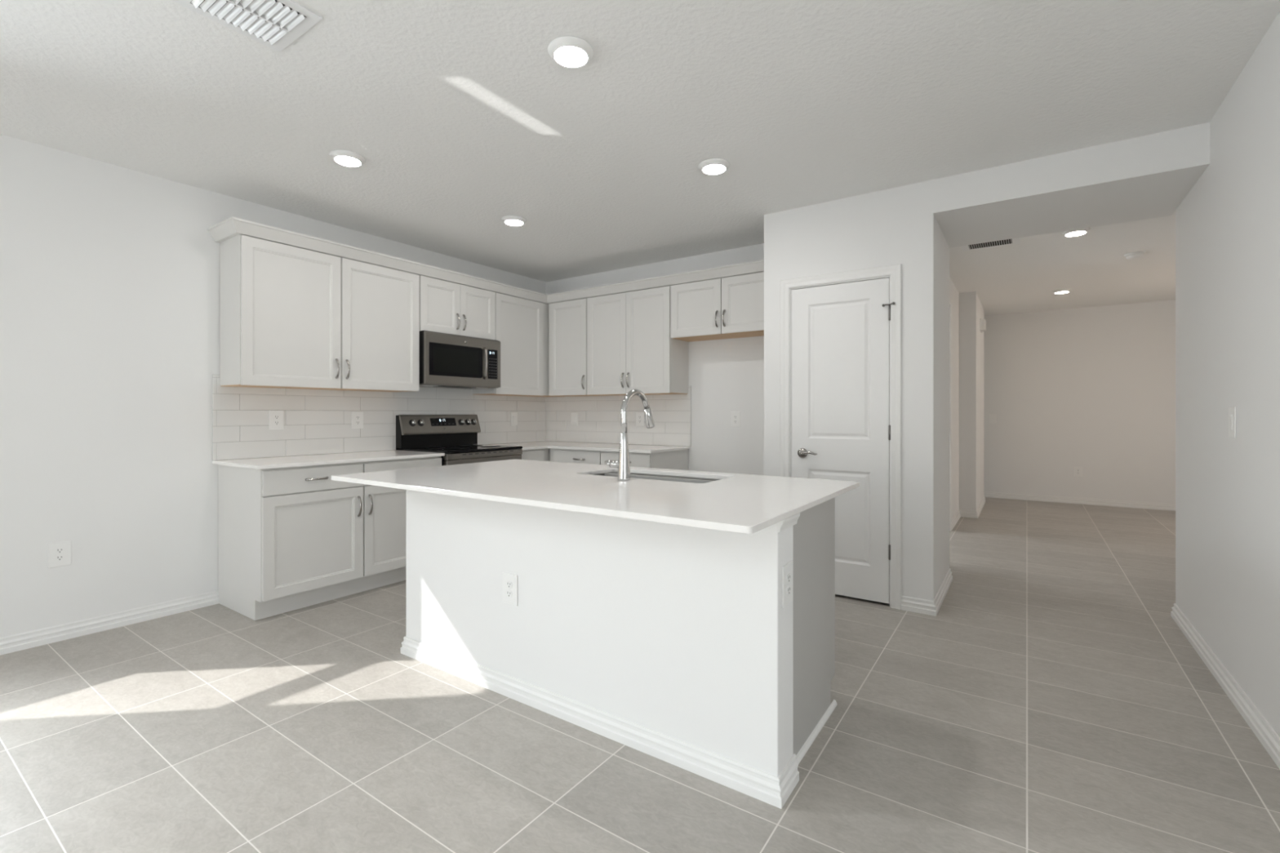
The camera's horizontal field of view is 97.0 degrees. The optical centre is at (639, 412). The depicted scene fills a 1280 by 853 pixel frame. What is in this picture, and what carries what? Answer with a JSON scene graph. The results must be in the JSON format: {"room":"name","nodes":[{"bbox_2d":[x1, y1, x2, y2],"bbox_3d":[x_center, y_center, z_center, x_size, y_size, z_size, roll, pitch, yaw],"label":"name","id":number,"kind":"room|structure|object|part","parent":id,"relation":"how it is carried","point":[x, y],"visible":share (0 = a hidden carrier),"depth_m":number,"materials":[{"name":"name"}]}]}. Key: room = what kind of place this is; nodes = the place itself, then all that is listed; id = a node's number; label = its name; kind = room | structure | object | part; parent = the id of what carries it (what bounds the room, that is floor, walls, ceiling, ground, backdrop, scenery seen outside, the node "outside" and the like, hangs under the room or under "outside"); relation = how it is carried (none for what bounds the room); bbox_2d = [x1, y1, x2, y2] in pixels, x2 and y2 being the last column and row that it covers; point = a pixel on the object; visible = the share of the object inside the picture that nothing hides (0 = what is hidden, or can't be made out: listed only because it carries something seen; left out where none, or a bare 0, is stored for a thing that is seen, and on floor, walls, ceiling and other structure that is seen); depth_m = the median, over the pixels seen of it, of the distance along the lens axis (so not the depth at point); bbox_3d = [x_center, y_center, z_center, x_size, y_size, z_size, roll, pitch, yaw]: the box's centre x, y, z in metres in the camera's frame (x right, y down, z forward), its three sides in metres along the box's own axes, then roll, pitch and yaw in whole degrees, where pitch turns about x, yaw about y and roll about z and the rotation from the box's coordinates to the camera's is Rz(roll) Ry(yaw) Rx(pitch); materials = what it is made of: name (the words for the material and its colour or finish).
{"room":"kitchen","nodes":[
{"label":"kitchen","id":0,"kind":"room"},
{"bbox_2d":[0,133,546,637],"bbox_3d":[-3.789,-0.093,2.104,0.200,2.587,9.995,0,0,34],"label":"wall","id":1,"kind":"structure","parent":0,"point":[109,273],"depth_m":3.15,"materials":[{"name":"paint"}]},
{"bbox_2d":[47,540,71,568],"bbox_3d":[-3.061,0.745,2.984,0.008,0.130,0.090,0,0,34],"label":"electrical outlet","id":2,"kind":"object","parent":1,"relation":"attached to","point":[59,553],"visible":1,"depth_m":2.98,"materials":[{"name":"white plastic"}]},
{"bbox_2d":[54,547,64,553],"bbox_3d":[-3.059,0.726,2.982,0.003,0.027,0.034,0,0,34],"label":"receptacle","id":3,"kind":"object","parent":2,"relation":"attached to","point":[57,550],"depth_m":2.98,"materials":[{"name":"white plastic"}]},
{"bbox_2d":[54,555,64,560],"bbox_3d":[-3.059,0.764,2.982,0.003,0.027,0.034,0,0,34],"label":"receptacle","id":4,"kind":"object","parent":2,"relation":"attached to","point":[57,557],"depth_m":2.98,"materials":[{"name":"white plastic"}]},
{"bbox_2d":[0,590,218,655],"bbox_3d":[-4.532,1.159,0.824,0.018,0.081,6.644,0,0,34],"label":"baseboard","id":5,"kind":"structure","parent":1,"relation":"attached to","point":[9,644],"depth_m":3.12,"materials":[{"name":"paint"}]},
{"bbox_2d":[219,234,340,389],"bbox_3d":[-2.340,-0.627,3.724,0.354,0.918,0.602,0,0,34],"label":"upper cabinet","id":6,"kind":"object","parent":1,"relation":"attached to","point":[280,304],"visible":1,"depth_m":3.57,"materials":[{"name":"paint"}]},
{"bbox_3d":[-2.059,-0.302,3.852,0.036,0.136,0.017,0,0,34],"label":"handle","id":7,"kind":"part","parent":6,"relation":"part of","materials":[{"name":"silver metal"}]},
{"bbox_2d":[207,216,764,303],"bbox_3d":[-0.823,-1.112,3.880,2.689,0.076,2.704,0,0,34],"label":"crown molding","id":8,"kind":"structure","parent":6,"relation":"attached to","point":[231,227],"depth_m":4.38,"materials":[{"name":"paint"}]},
{"bbox_2d":[325,257,419,391],"bbox_3d":[-1.998,-0.627,4.223,0.354,0.918,0.608,0,0,34],"label":"upper cabinet","id":9,"kind":"object","parent":1,"relation":"attached to","point":[380,306],"visible":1,"depth_m":4.12,"materials":[{"name":"paint"}]},
{"bbox_3d":[-2.018,-0.302,3.912,0.036,0.136,0.017,0,0,34],"label":"handle","id":10,"kind":"part","parent":9,"relation":"part of","materials":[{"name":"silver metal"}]},
{"bbox_2d":[212,374,546,460],"bbox_3d":[-1.838,0.029,4.770,0.009,0.538,2.974,0,0,34],"label":"tile backsplash","id":11,"kind":"structure","parent":1,"relation":"attached to","point":[317,421],"depth_m":4.18,"materials":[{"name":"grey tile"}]},
{"bbox_2d":[269,410,284,429],"bbox_3d":[-2.465,0.048,3.838,0.008,0.130,0.090,0,0,34],"label":"electrical outlet","id":12,"kind":"object","parent":11,"relation":"attached to","point":[276,418],"visible":1,"depth_m":3.84,"materials":[{"name":"white plastic"}]},
{"bbox_2d":[351,411,363,428],"bbox_3d":[-2.147,0.055,4.303,0.008,0.130,0.090,0,0,34],"label":"electrical outlet","id":13,"kind":"object","parent":11,"relation":"attached to","point":[357,416],"visible":1,"depth_m":4.30,"materials":[{"name":"white plastic"}]},
{"bbox_2d":[511,412,517,425],"bbox_3d":[-1.248,0.060,5.615,0.011,0.130,0.088,0,0,34],"label":"light switch","id":14,"kind":"object","parent":11,"relation":"attached to","point":[513,415],"visible":1,"depth_m":5.61,"materials":[{"name":"white plastic"}]},
{"bbox_2d":[419,275,495,340],"bbox_3d":[-1.612,-0.862,4.787,0.354,0.448,0.759,0,0,34],"label":"upper cabinet","id":15,"kind":"object","parent":1,"relation":"attached to","point":[445,307],"visible":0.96,"depth_m":4.67,"materials":[{"name":"paint"}]},
{"bbox_3d":[-1.609,-0.853,4.558,0.018,0.430,0.373,0,0,34],"label":"door","id":16,"kind":"part","parent":15,"relation":"part of","materials":[{"name":"paint"}]},
{"bbox_3d":[-1.499,-0.755,4.671,0.036,0.136,0.017,0,0,34],"label":"handle","id":17,"kind":"part","parent":15,"relation":"part of","materials":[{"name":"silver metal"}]},
{"bbox_2d":[419,330,500,389],"bbox_3d":[-1.577,-0.426,4.763,0.423,0.425,0.746,0,0,34],"label":"microwave oven","id":18,"kind":"object","parent":15,"relation":"attached to","point":[451,361],"visible":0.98,"depth_m":4.61,"materials":[{"name":"silver metal"}]},
{"bbox_3d":[-1.486,-0.421,4.593,0.004,0.255,0.516,0,0,34],"label":"door glass","id":19,"kind":"part","parent":18,"relation":"part of","materials":[{"name":"glass"}]},
{"bbox_3d":[-1.605,-0.223,4.782,0.350,0.009,0.746,0,0,34],"label":"panel","id":20,"kind":"part","parent":18,"relation":"part of","materials":[{"name":"metal"}]},
{"bbox_3d":[-1.313,-0.421,4.816,0.048,0.271,0.023,0,0,34],"label":"handle","id":21,"kind":"part","parent":18,"relation":"part of","materials":[{"name":"metal"}]},
{"bbox_3d":[-1.276,-0.420,4.900,0.004,0.252,0.104,0,0,34],"label":"control panel","id":22,"kind":"part","parent":18,"relation":"part of","materials":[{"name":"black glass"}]},
{"bbox_3d":[-1.462,-0.755,4.724,0.036,0.136,0.017,0,0,34],"label":"handle","id":23,"kind":"part","parent":15,"relation":"part of","materials":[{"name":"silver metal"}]},
{"bbox_3d":[-1.397,-0.853,4.867,0.018,0.430,0.373,0,0,34],"label":"door","id":24,"kind":"part","parent":15,"relation":"part of","materials":[{"name":"paint"}]},
{"bbox_2d":[472,292,562,396],"bbox_3d":[-1.138,-0.627,5.512,0.319,0.918,0.973,0,0,34],"label":"upper cabinet","id":25,"kind":"object","parent":1,"relation":"attached to","point":[522,325],"visible":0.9,"depth_m":5.29,"materials":[{"name":"paint"}]},
{"bbox_3d":[-1.118,-0.618,5.275,0.018,0.900,0.592,0,0,34],"label":"door","id":26,"kind":"part","parent":25,"relation":"part of","materials":[{"name":"paint"}]},
{"bbox_2d":[0,497,1279,852],"bbox_3d":[0.801,1.260,2.057,8.000,0.120,15.100,0,0,34],"label":"floor","id":27,"kind":"structure","parent":0,"point":[1053,700],"depth_m":2.08,"materials":[{"name":"tile"}]},
{"bbox_2d":[217,462,363,620],"bbox_3d":[-2.221,0.760,3.631,0.654,0.880,0.598,0,0,34],"label":"base cabinet","id":28,"kind":"object","parent":27,"relation":"on","point":[290,539],"visible":1,"depth_m":3.42,"materials":[{"name":"paint"}]},
{"bbox_3d":[-1.988,0.406,3.472,0.018,0.142,0.587,0,0,34],"label":"drawer","id":29,"kind":"part","parent":28,"relation":"part of","materials":[{"name":"paint"}]},
{"bbox_3d":[-1.988,0.779,3.472,0.018,0.592,0.587,0,0,34],"label":"door","id":30,"kind":"part","parent":28,"relation":"part of","materials":[{"name":"paint"}]},
{"bbox_3d":[-1.966,0.403,3.457,0.036,0.017,0.136,0,0,34],"label":"handle","id":31,"kind":"part","parent":28,"relation":"part of","materials":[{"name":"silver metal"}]},
{"bbox_2d":[212,449,444,469],"bbox_3d":[-2.066,0.309,3.875,0.644,0.020,1.240,0,0,34],"label":"countertop","id":32,"kind":"structure","parent":28,"relation":"on","point":[264,463],"depth_m":3.67,"materials":[{"name":"white stone"}]},
{"bbox_3d":[-1.818,0.608,3.673,0.036,0.136,0.017,0,0,34],"label":"handle","id":33,"kind":"part","parent":28,"relation":"part of","materials":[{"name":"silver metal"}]},
{"bbox_2d":[356,456,441,593],"bbox_3d":[-1.882,0.760,4.128,0.654,0.880,0.606,0,0,34],"label":"base cabinet","id":34,"kind":"object","parent":27,"relation":"on","point":[384,508],"visible":0.45,"depth_m":3.85,"materials":[{"name":"paint"}]},
{"bbox_3d":[-1.776,0.608,3.734,0.036,0.136,0.017,0,0,34],"label":"handle","id":35,"kind":"part","parent":34,"relation":"part of","materials":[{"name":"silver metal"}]},
{"bbox_3d":[-1.649,0.779,3.969,0.018,0.592,0.594,0,0,34],"label":"door","id":36,"kind":"part","parent":34,"relation":"part of","materials":[{"name":"paint"}]},
{"bbox_3d":[-1.649,0.406,3.969,0.018,0.142,0.594,0,0,34],"label":"drawer","id":37,"kind":"part","parent":34,"relation":"part of","materials":[{"name":"paint"}]},
{"bbox_2d":[395,414,522,465],"bbox_3d":[-1.462,0.608,4.679,0.710,1.184,0.769,0,0,34],"label":"electric range","id":38,"kind":"object","parent":27,"relation":"on","point":[455,436],"visible":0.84,"depth_m":4.67,"materials":[{"name":"black metal"}]},
{"bbox_3d":[-1.690,0.097,4.835,0.072,0.162,0.769,0,0,34],"label":"control panel","id":39,"kind":"part","parent":38,"relation":"part of","materials":[{"name":"metal"}]},
{"bbox_2d":[402,444,522,453],"bbox_3d":[-1.449,0.294,4.670,0.566,0.021,0.763,0,0,34],"label":"cooktop","id":40,"kind":"object","parent":38,"relation":"in","point":[448,448],"depth_m":4.60,"materials":[{"name":"black glass"}]},
{"bbox_3d":[-1.238,0.670,4.526,0.044,0.630,0.753,0,0,34],"label":"oven door","id":41,"kind":"part","parent":38,"relation":"part of","materials":[{"name":"metal"}]},
{"bbox_3d":[-1.237,0.329,4.525,0.048,0.046,0.761,0,0,34],"label":"trim","id":42,"kind":"part","parent":38,"relation":"part of","materials":[{"name":"metal"}]},
{"bbox_2d":[520,448,550,461],"bbox_3d":[-0.999,0.760,5.419,0.654,0.880,0.969,0,0,34],"label":"base cabinet","id":43,"kind":"object","parent":27,"relation":"on","point":[543,455],"visible":0.08,"depth_m":5.03,"materials":[{"name":"paint"}]},
{"bbox_2d":[486,440,690,453],"bbox_3d":[-0.549,0.309,5.110,1.752,0.020,0.974,0,0,34],"label":"countertop","id":44,"kind":"structure","parent":43,"relation":"on","point":[544,444],"depth_m":5.04,"materials":[{"name":"white stone"}]},
{"bbox_2d":[550,448,601,464],"bbox_3d":[-0.419,0.760,5.210,0.597,0.880,0.654,0,0,34],"label":"base cabinet","id":45,"kind":"object","parent":27,"relation":"on","point":[567,455],"visible":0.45,"depth_m":4.95,"materials":[{"name":"paint"}]},
{"bbox_2d":[400,472,837,808],"bbox_3d":[-0.162,0.760,2.595,1.969,0.880,0.788,0,0,34],"label":"kitchen island","id":46,"kind":"object","parent":27,"relation":"on","point":[676,645],"visible":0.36,"depth_m":2.08,"materials":[{"name":"paint"}]},
{"bbox_2d":[502,572,517,606],"bbox_3d":[-0.553,0.748,2.402,0.090,0.130,0.008,0,0,34],"label":"electrical outlet","id":47,"kind":"object","parent":46,"relation":"attached to","point":[509,581],"visible":1,"depth_m":2.40,"materials":[{"name":"white plastic"}]},
{"bbox_2d":[506,581,512,588],"bbox_3d":[-0.555,0.729,2.401,0.034,0.027,0.003,0,0,34],"label":"receptacle","id":48,"kind":"object","parent":47,"relation":"attached to","point":[508,584],"depth_m":2.40,"materials":[{"name":"white plastic"}]},
{"bbox_2d":[506,590,512,597],"bbox_3d":[-0.555,0.767,2.401,0.034,0.027,0.003,0,0,34],"label":"receptacle","id":49,"kind":"object","parent":47,"relation":"attached to","point":[508,593],"depth_m":2.40,"materials":[{"name":"white plastic"}]},
{"bbox_2d":[331,458,859,533],"bbox_3d":[-0.258,0.309,2.571,2.135,0.020,1.177,0,0,34],"label":"island countertop","id":50,"kind":"structure","parent":46,"relation":"on","point":[745,504],"depth_m":2.20,"materials":[{"name":"white stone"}]},
{"bbox_2d":[604,389,654,480],"bbox_3d":[-0.045,0.095,2.614,0.136,0.406,0.262,0,0,34],"label":"kitchen faucet","id":51,"kind":"object","parent":50,"relation":"on","point":[623,464],"visible":1,"depth_m":2.50,"materials":[{"name":"silver metal"}]},
{"bbox_3d":[-0.143,0.230,2.558,0.037,0.036,0.036,0,0,34],"label":"handle","id":52,"kind":"part","parent":51,"relation":"part of","materials":[{"name":"silver metal"}]},
{"bbox_3d":[-0.019,-0.010,2.583,0.028,0.196,0.210,0,0,34],"label":"spout","id":53,"kind":"part","parent":51,"relation":"part of","materials":[{"name":"silver metal"}]},
{"bbox_2d":[593,471,720,480],"bbox_3d":[0.062,0.418,2.728,0.785,0.197,0.402,0,0,34],"label":"sink","id":54,"kind":"object","parent":50,"relation":"in","point":[631,473],"visible":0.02,"depth_m":2.88,"materials":[{"name":"metal"}]},
{"bbox_3d":[-0.338,1.159,2.337,1.969,0.081,0.162,0,0,34],"label":"baseboard","id":55,"kind":"part","parent":46,"relation":"part of","materials":[{"name":"paint"}]},
{"bbox_2d":[782,560,792,608],"bbox_3d":[0.471,0.545,1.800,0.008,0.130,0.090,0,0,34],"label":"electrical outlet","id":56,"kind":"object","parent":46,"relation":"attached to","point":[787,570],"visible":1,"depth_m":1.79,"materials":[{"name":"white plastic"}]},
{"bbox_2d":[786,573,791,582],"bbox_3d":[0.473,0.525,1.799,0.003,0.027,0.034,0,0,34],"label":"receptacle","id":57,"kind":"object","parent":56,"relation":"attached to","point":[788,575],"depth_m":1.80,"materials":[{"name":"white plastic"}]},
{"bbox_2d":[786,585,791,595],"bbox_3d":[0.473,0.565,1.799,0.003,0.027,0.034,0,0,34],"label":"receptacle","id":58,"kind":"object","parent":56,"relation":"attached to","point":[788,587],"depth_m":1.80,"materials":[{"name":"white plastic"}]},
{"bbox_3d":[0.475,0.343,1.799,0.018,0.048,0.156,0,0,34],"label":"cap trim","id":59,"kind":"part","parent":46,"relation":"part of","materials":[{"name":"paint"}]},
{"bbox_3d":[0.652,1.190,2.105,0.013,0.019,0.545,0,0,34],"label":"shoe molding","id":60,"kind":"part","parent":46,"relation":"part of","materials":[{"name":"paint"}]},
{"bbox_2d":[600,448,688,470],"bbox_3d":[0.035,0.760,4.899,0.505,0.880,0.654,0,0,34],"label":"base cabinet","id":61,"kind":"object","parent":27,"relation":"on","point":[672,460],"visible":0.06,"depth_m":4.71,"materials":[{"name":"paint"}]},
{"bbox_3d":[-0.124,0.406,4.666,0.494,0.142,0.018,0,0,34],"label":"drawer","id":62,"kind":"part","parent":61,"relation":"part of","materials":[{"name":"paint"}]},
{"bbox_2d":[0,0,1279,315],"bbox_3d":[0.801,-1.462,2.057,8.000,0.150,15.100,0,0,34],"label":"ceiling","id":63,"kind":"structure","parent":0,"point":[460,115],"depth_m":2.56,"materials":[{"name":"white paint"}]},
{"bbox_2d":[172,0,322,52],"bbox_3d":[-1.340,-1.379,1.940,0.328,0.015,0.328,0,0,34],"label":"ceiling vent","id":64,"kind":"object","parent":63,"relation":"in","point":[275,24],"visible":1,"depth_m":1.97,"materials":[{"name":"white metal"}]},
{"bbox_2d":[328,150,365,166],"bbox_3d":[-1.585,-1.372,3.068,0.176,0.030,0.176,0,0,34],"label":"recessed light","id":65,"kind":"object","parent":63,"relation":"in","point":[345,157],"visible":1,"depth_m":3.03,"materials":[{"name":"white"}]},
{"bbox_2d":[334,156,360,166],"bbox_3d":[-1.585,-1.361,3.068,0.124,0.008,0.124,0,0,34],"label":"diffuser","id":66,"kind":"object","parent":65,"relation":"attached to","point":[345,161],"depth_m":3.05,"materials":[{"name":"white plastic"}]},
{"bbox_2d":[501,215,526,226],"bbox_3d":[-0.903,-1.372,4.058,0.176,0.030,0.176,0,0,34],"label":"recessed light","id":67,"kind":"object","parent":63,"relation":"in","point":[514,220],"visible":1,"depth_m":4.02,"materials":[{"name":"white"}]},
{"bbox_2d":[505,219,523,226],"bbox_3d":[-0.903,-1.361,4.058,0.124,0.008,0.124,0,0,34],"label":"diffuser","id":68,"kind":"object","parent":67,"relation":"attached to","point":[510,222],"depth_m":4.04,"materials":[{"name":"white plastic"}]},
{"bbox_2d":[547,35,594,67],"bbox_3d":[-0.264,-1.372,2.168,0.176,0.030,0.176,0,0,34],"label":"recessed light","id":69,"kind":"object","parent":63,"relation":"in","point":[570,51],"visible":1,"depth_m":2.14,"materials":[{"name":"white plastic"}]},
{"bbox_2d":[554,46,586,67],"bbox_3d":[-0.264,-1.361,2.168,0.124,0.008,0.124,0,0,34],"label":"diffuser","id":70,"kind":"object","parent":69,"relation":"attached to","point":[566,56],"depth_m":2.15,"materials":[{"name":"white plastic"}]},
{"bbox_2d":[697,158,729,174],"bbox_3d":[0.415,-1.372,3.169,0.176,0.030,0.176,0,0,34],"label":"recessed light","id":71,"kind":"object","parent":63,"relation":"in","point":[713,166],"visible":1,"depth_m":3.13,"materials":[{"name":"white"}]},
{"bbox_2d":[702,164,724,174],"bbox_3d":[0.415,-1.361,3.169,0.124,0.008,0.124,0,0,34],"label":"diffuser","id":72,"kind":"object","parent":71,"relation":"attached to","point":[707,169],"depth_m":3.16,"materials":[{"name":"white plastic"}]},
{"bbox_2d":[960,237,1020,251],"bbox_3d":[2.859,-1.383,4.623,0.410,0.008,0.260,0,0,34],"label":"ceiling vent","id":73,"kind":"object","parent":63,"relation":"in","point":[1014,241],"visible":0.62,"depth_m":4.64,"materials":[{"name":"white metal"}]},
{"bbox_2d":[1052,288,1071,293],"bbox_3d":[4.779,-1.372,6.412,0.176,0.030,0.176,0,0,34],"label":"recessed light","id":74,"kind":"object","parent":63,"relation":"in","point":[1061,291],"visible":1,"depth_m":6.37,"materials":[{"name":"beige plastic"}]},
{"bbox_2d":[1054,291,1068,293],"bbox_3d":[4.779,-1.361,6.412,0.124,0.008,0.124,0,0,34],"label":"diffuser","id":75,"kind":"object","parent":74,"relation":"attached to","point":[1055,292],"depth_m":6.39,"materials":[{"name":"beige"}]},
{"bbox_2d":[1061,227,1090,236],"bbox_3d":[3.317,-1.372,4.310,0.176,0.030,0.176,0,0,34],"label":"recessed light","id":76,"kind":"object","parent":63,"relation":"in","point":[1082,231],"visible":0.95,"depth_m":4.28,"materials":[{"name":"white plastic"}]},
{"bbox_2d":[1065,231,1085,236],"bbox_3d":[3.317,-1.361,4.310,0.124,0.008,0.124,0,0,34],"label":"diffuser","id":77,"kind":"object","parent":76,"relation":"attached to","point":[1068,233],"depth_m":4.29,"materials":[{"name":"beige"}]},
{"bbox_2d":[1124,251,1145,259],"bbox_3d":[4.309,-1.365,4.928,0.140,0.044,0.140,0,0,34],"label":"smoke detector","id":78,"kind":"object","parent":63,"relation":"attached to","point":[1137,255],"visible":1,"depth_m":4.89,"materials":[{"name":"white plastic"}]},
{"bbox_2d":[546,243,764,475],"bbox_3d":[0.600,-0.093,5.035,3.735,2.587,0.200,0,0,34],"label":"wall","id":79,"kind":"structure","parent":0,"point":[726,375],"depth_m":4.85,"materials":[{"name":"paint"}]},
{"bbox_2d":[548,297,602,396],"bbox_3d":[-0.624,-0.627,5.531,0.498,0.918,0.354,0,0,34],"label":"upper cabinet","id":80,"kind":"object","parent":79,"relation":"attached to","point":[567,320],"visible":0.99,"depth_m":5.41,"materials":[{"name":"paint"}]},
{"bbox_3d":[-0.688,-0.618,5.414,0.461,0.900,0.018,0,0,34],"label":"door","id":81,"kind":"part","parent":80,"relation":"part of","materials":[{"name":"paint"}]},
{"bbox_3d":[-0.532,-0.287,5.276,0.017,0.136,0.036,0,0,34],"label":"handle","id":82,"kind":"part","parent":80,"relation":"part of","materials":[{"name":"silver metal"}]},
{"bbox_2d":[546,386,691,446],"bbox_3d":[-0.274,0.029,5.506,1.760,0.538,0.009,0,0,34],"label":"tile backsplash","id":83,"kind":"structure","parent":79,"relation":"attached to","point":[599,417],"depth_m":5.48,"materials":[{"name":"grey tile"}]},
{"bbox_2d":[570,412,577,425],"bbox_3d":[-0.671,0.062,5.765,0.088,0.130,0.011,0,0,34],"label":"light switch","id":84,"kind":"object","parent":83,"relation":"attached to","point":[574,415],"visible":1,"depth_m":5.76,"materials":[{"name":"white plastic"}]},
{"bbox_2d":[635,412,644,426],"bbox_3d":[0.000,0.060,5.308,0.090,0.130,0.008,0,0,34],"label":"electrical outlet","id":85,"kind":"object","parent":83,"relation":"attached to","point":[639,415],"visible":1,"depth_m":5.30,"materials":[{"name":"white plastic"}]},
{"bbox_2d":[586,285,688,395],"bbox_3d":[-0.044,-0.627,5.135,0.906,0.918,0.354,0,0,34],"label":"upper cabinet","id":86,"kind":"object","parent":79,"relation":"attached to","point":[630,345],"visible":0.98,"depth_m":4.98,"materials":[{"name":"paint"}]},
{"bbox_3d":[-0.304,-0.618,5.152,0.446,0.900,0.018,0,0,34],"label":"door","id":87,"kind":"part","parent":86,"relation":"part of","materials":[{"name":"paint"}]},
{"bbox_3d":[-0.159,-0.290,5.020,0.017,0.136,0.036,0,0,34],"label":"handle","id":88,"kind":"part","parent":86,"relation":"part of","materials":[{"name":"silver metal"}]},
{"bbox_3d":[-0.109,-0.290,4.986,0.017,0.136,0.036,0,0,34],"label":"handle","id":89,"kind":"part","parent":86,"relation":"part of","materials":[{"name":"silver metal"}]},
{"bbox_3d":[0.068,-0.618,4.898,0.450,0.900,0.018,0,0,34],"label":"door","id":90,"kind":"part","parent":86,"relation":"part of","materials":[{"name":"paint"}]},
{"bbox_2d":[671,271,764,342],"bbox_3d":[0.725,-0.858,4.609,0.957,0.456,0.354,0,0,34],"label":"upper cabinet","id":91,"kind":"object","parent":79,"relation":"attached to","point":[730,307],"visible":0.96,"depth_m":4.52,"materials":[{"name":"paint"}]},
{"bbox_3d":[0.454,-0.849,4.633,0.462,0.438,0.018,0,0,34],"label":"door","id":92,"kind":"part","parent":91,"relation":"part of","materials":[{"name":"paint"}]},
{"bbox_3d":[0.607,-0.749,4.497,0.017,0.136,0.036,0,0,34],"label":"handle","id":93,"kind":"part","parent":91,"relation":"part of","materials":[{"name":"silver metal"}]},
{"bbox_3d":[0.660,-0.749,4.460,0.017,0.136,0.036,0,0,34],"label":"handle","id":94,"kind":"part","parent":91,"relation":"part of","materials":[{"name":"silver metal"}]},
{"bbox_3d":[0.847,-0.849,4.365,0.472,0.438,0.018,0,0,34],"label":"door","id":95,"kind":"part","parent":91,"relation":"part of","materials":[{"name":"paint"}]},
{"bbox_2d":[730,411,740,426],"bbox_3d":[0.806,0.054,4.768,0.090,0.130,0.008,0,0,34],"label":"electrical outlet","id":96,"kind":"object","parent":79,"relation":"attached to","point":[735,415],"visible":1,"depth_m":4.77,"materials":[{"name":"white plastic"}]},
{"bbox_2d":[764,179,949,600],"bbox_3d":[1.548,-0.093,4.018,1.061,2.587,0.858,0,0,34],"label":"wall","id":97,"kind":"structure","parent":0,"point":[897,225],"depth_m":3.52,"materials":[{"name":"paint"}]},
{"bbox_2d":[780,263,901,609],"bbox_3d":[1.315,0.145,3.720,0.762,2.109,0.138,0,0,34],"label":"trim","id":98,"kind":"structure","parent":97,"relation":"attached to","point":[894,271],"depth_m":3.50,"materials":[{"name":"paint"}]},
{"bbox_2d":[791,277,894,603],"bbox_3d":[1.294,0.172,3.657,0.658,2.019,0.099,0,0,34],"label":"door","id":99,"kind":"structure","parent":97,"relation":"in","point":[841,427],"depth_m":3.64,"materials":[{"name":"paint"}]},
{"bbox_3d":[1.116,0.266,3.751,0.124,0.030,0.052,0,0,34],"label":"lever","id":100,"kind":"part","parent":99,"relation":"part of","materials":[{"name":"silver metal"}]},
{"bbox_2d":[901,568,952,616],"bbox_3d":[1.922,1.159,3.763,0.191,0.081,0.894,0,0,34],"label":"baseboard","id":101,"kind":"structure","parent":97,"relation":"attached to","point":[908,603],"depth_m":3.42,"materials":[{"name":"paint"}]},
{"bbox_2d":[949,276,983,519],"bbox_3d":[2.140,-0.093,6.742,3.120,2.587,4.355,0,0,34],"label":"wall","id":102,"kind":"structure","parent":0,"point":[967,340],"depth_m":6.50,"materials":[{"name":"paint"}]},
{"bbox_2d":[949,297,951,531],"bbox_3d":[2.738,0.023,5.138,0.018,2.354,1.594,0,0,34],"label":"trim","id":103,"kind":"structure","parent":102,"relation":"attached to","point":[950,300],"depth_m":5.75,"materials":[{"name":"paint"}]},
{"bbox_2d":[951,495,985,529],"bbox_3d":[3.930,1.159,6.731,0.188,0.081,2.350,0,0,34],"label":"baseboard","id":104,"kind":"structure","parent":102,"relation":"attached to","point":[964,513],"depth_m":6.48,"materials":[{"name":"paint"}]},
{"bbox_2d":[979,318,986,332],"bbox_3d":[4.256,-1.085,7.024,0.055,0.150,0.200,0,0,34],"label":"door chime","id":105,"kind":"object","parent":102,"relation":"attached to","point":[982,322],"visible":1,"depth_m":6.95,"materials":[{"name":"white plastic"}]},
{"bbox_3d":[4.240,-1.085,7.035,0.016,0.150,0.200,0,0,34],"label":"plate","id":106,"kind":"part","parent":105,"relation":"part of","materials":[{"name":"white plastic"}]},
{"bbox_2d":[933,122,1209,248],"bbox_3d":[2.473,-1.288,3.386,1.180,0.199,0.858,0,0,34],"label":"wall header","id":107,"kind":"structure","parent":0,"point":[1149,176],"depth_m":3.14,"materials":[{"name":"paint"}]},
{"bbox_2d":[983,299,1175,504],"bbox_3d":[5.537,-0.093,7.741,4.800,2.587,0.150,0,0,34],"label":"wall","id":108,"kind":"structure","parent":0,"point":[1091,388],"depth_m":7.45,"materials":[{"name":"paint"}]},
{"bbox_2d":[1073,466,1082,476],"bbox_3d":[5.787,0.776,7.474,0.090,0.130,0.008,0,0,34],"label":"electrical outlet","id":109,"kind":"object","parent":108,"relation":"attached to","point":[1077,471],"visible":1,"depth_m":7.47,"materials":[{"name":"white plastic"}]},
{"bbox_2d":[983,491,1175,511],"bbox_3d":[5.572,1.159,7.615,4.600,0.081,0.018,0,0,34],"label":"baseboard","id":110,"kind":"structure","parent":108,"relation":"attached to","point":[1149,505],"depth_m":7.44,"materials":[{"name":"paint"}]},
{"bbox_2d":[1175,11,1279,737],"bbox_3d":[2.269,-0.093,1.910,0.150,2.587,3.315,0,0,34],"label":"wall","id":111,"kind":"structure","parent":0,"point":[1228,224],"depth_m":2.35,"materials":[{"name":"paint"}]},
{"bbox_2d":[1170,603,1279,768],"bbox_3d":[3.224,1.159,1.257,2.498,0.081,3.351,0,0,34],"label":"baseboard","id":112,"kind":"structure","parent":111,"relation":"attached to","point":[1260,726],"depth_m":2.35,"materials":[{"name":"paint"}]},
{"bbox_2d":[1228,406,1235,438],"bbox_3d":[2.504,0.040,2.397,0.011,0.130,0.088,0,0,34],"label":"light switch","id":113,"kind":"object","parent":111,"relation":"attached to","point":[1232,411],"visible":1,"depth_m":2.38,"materials":[{"name":"white plastic"}]}
]}

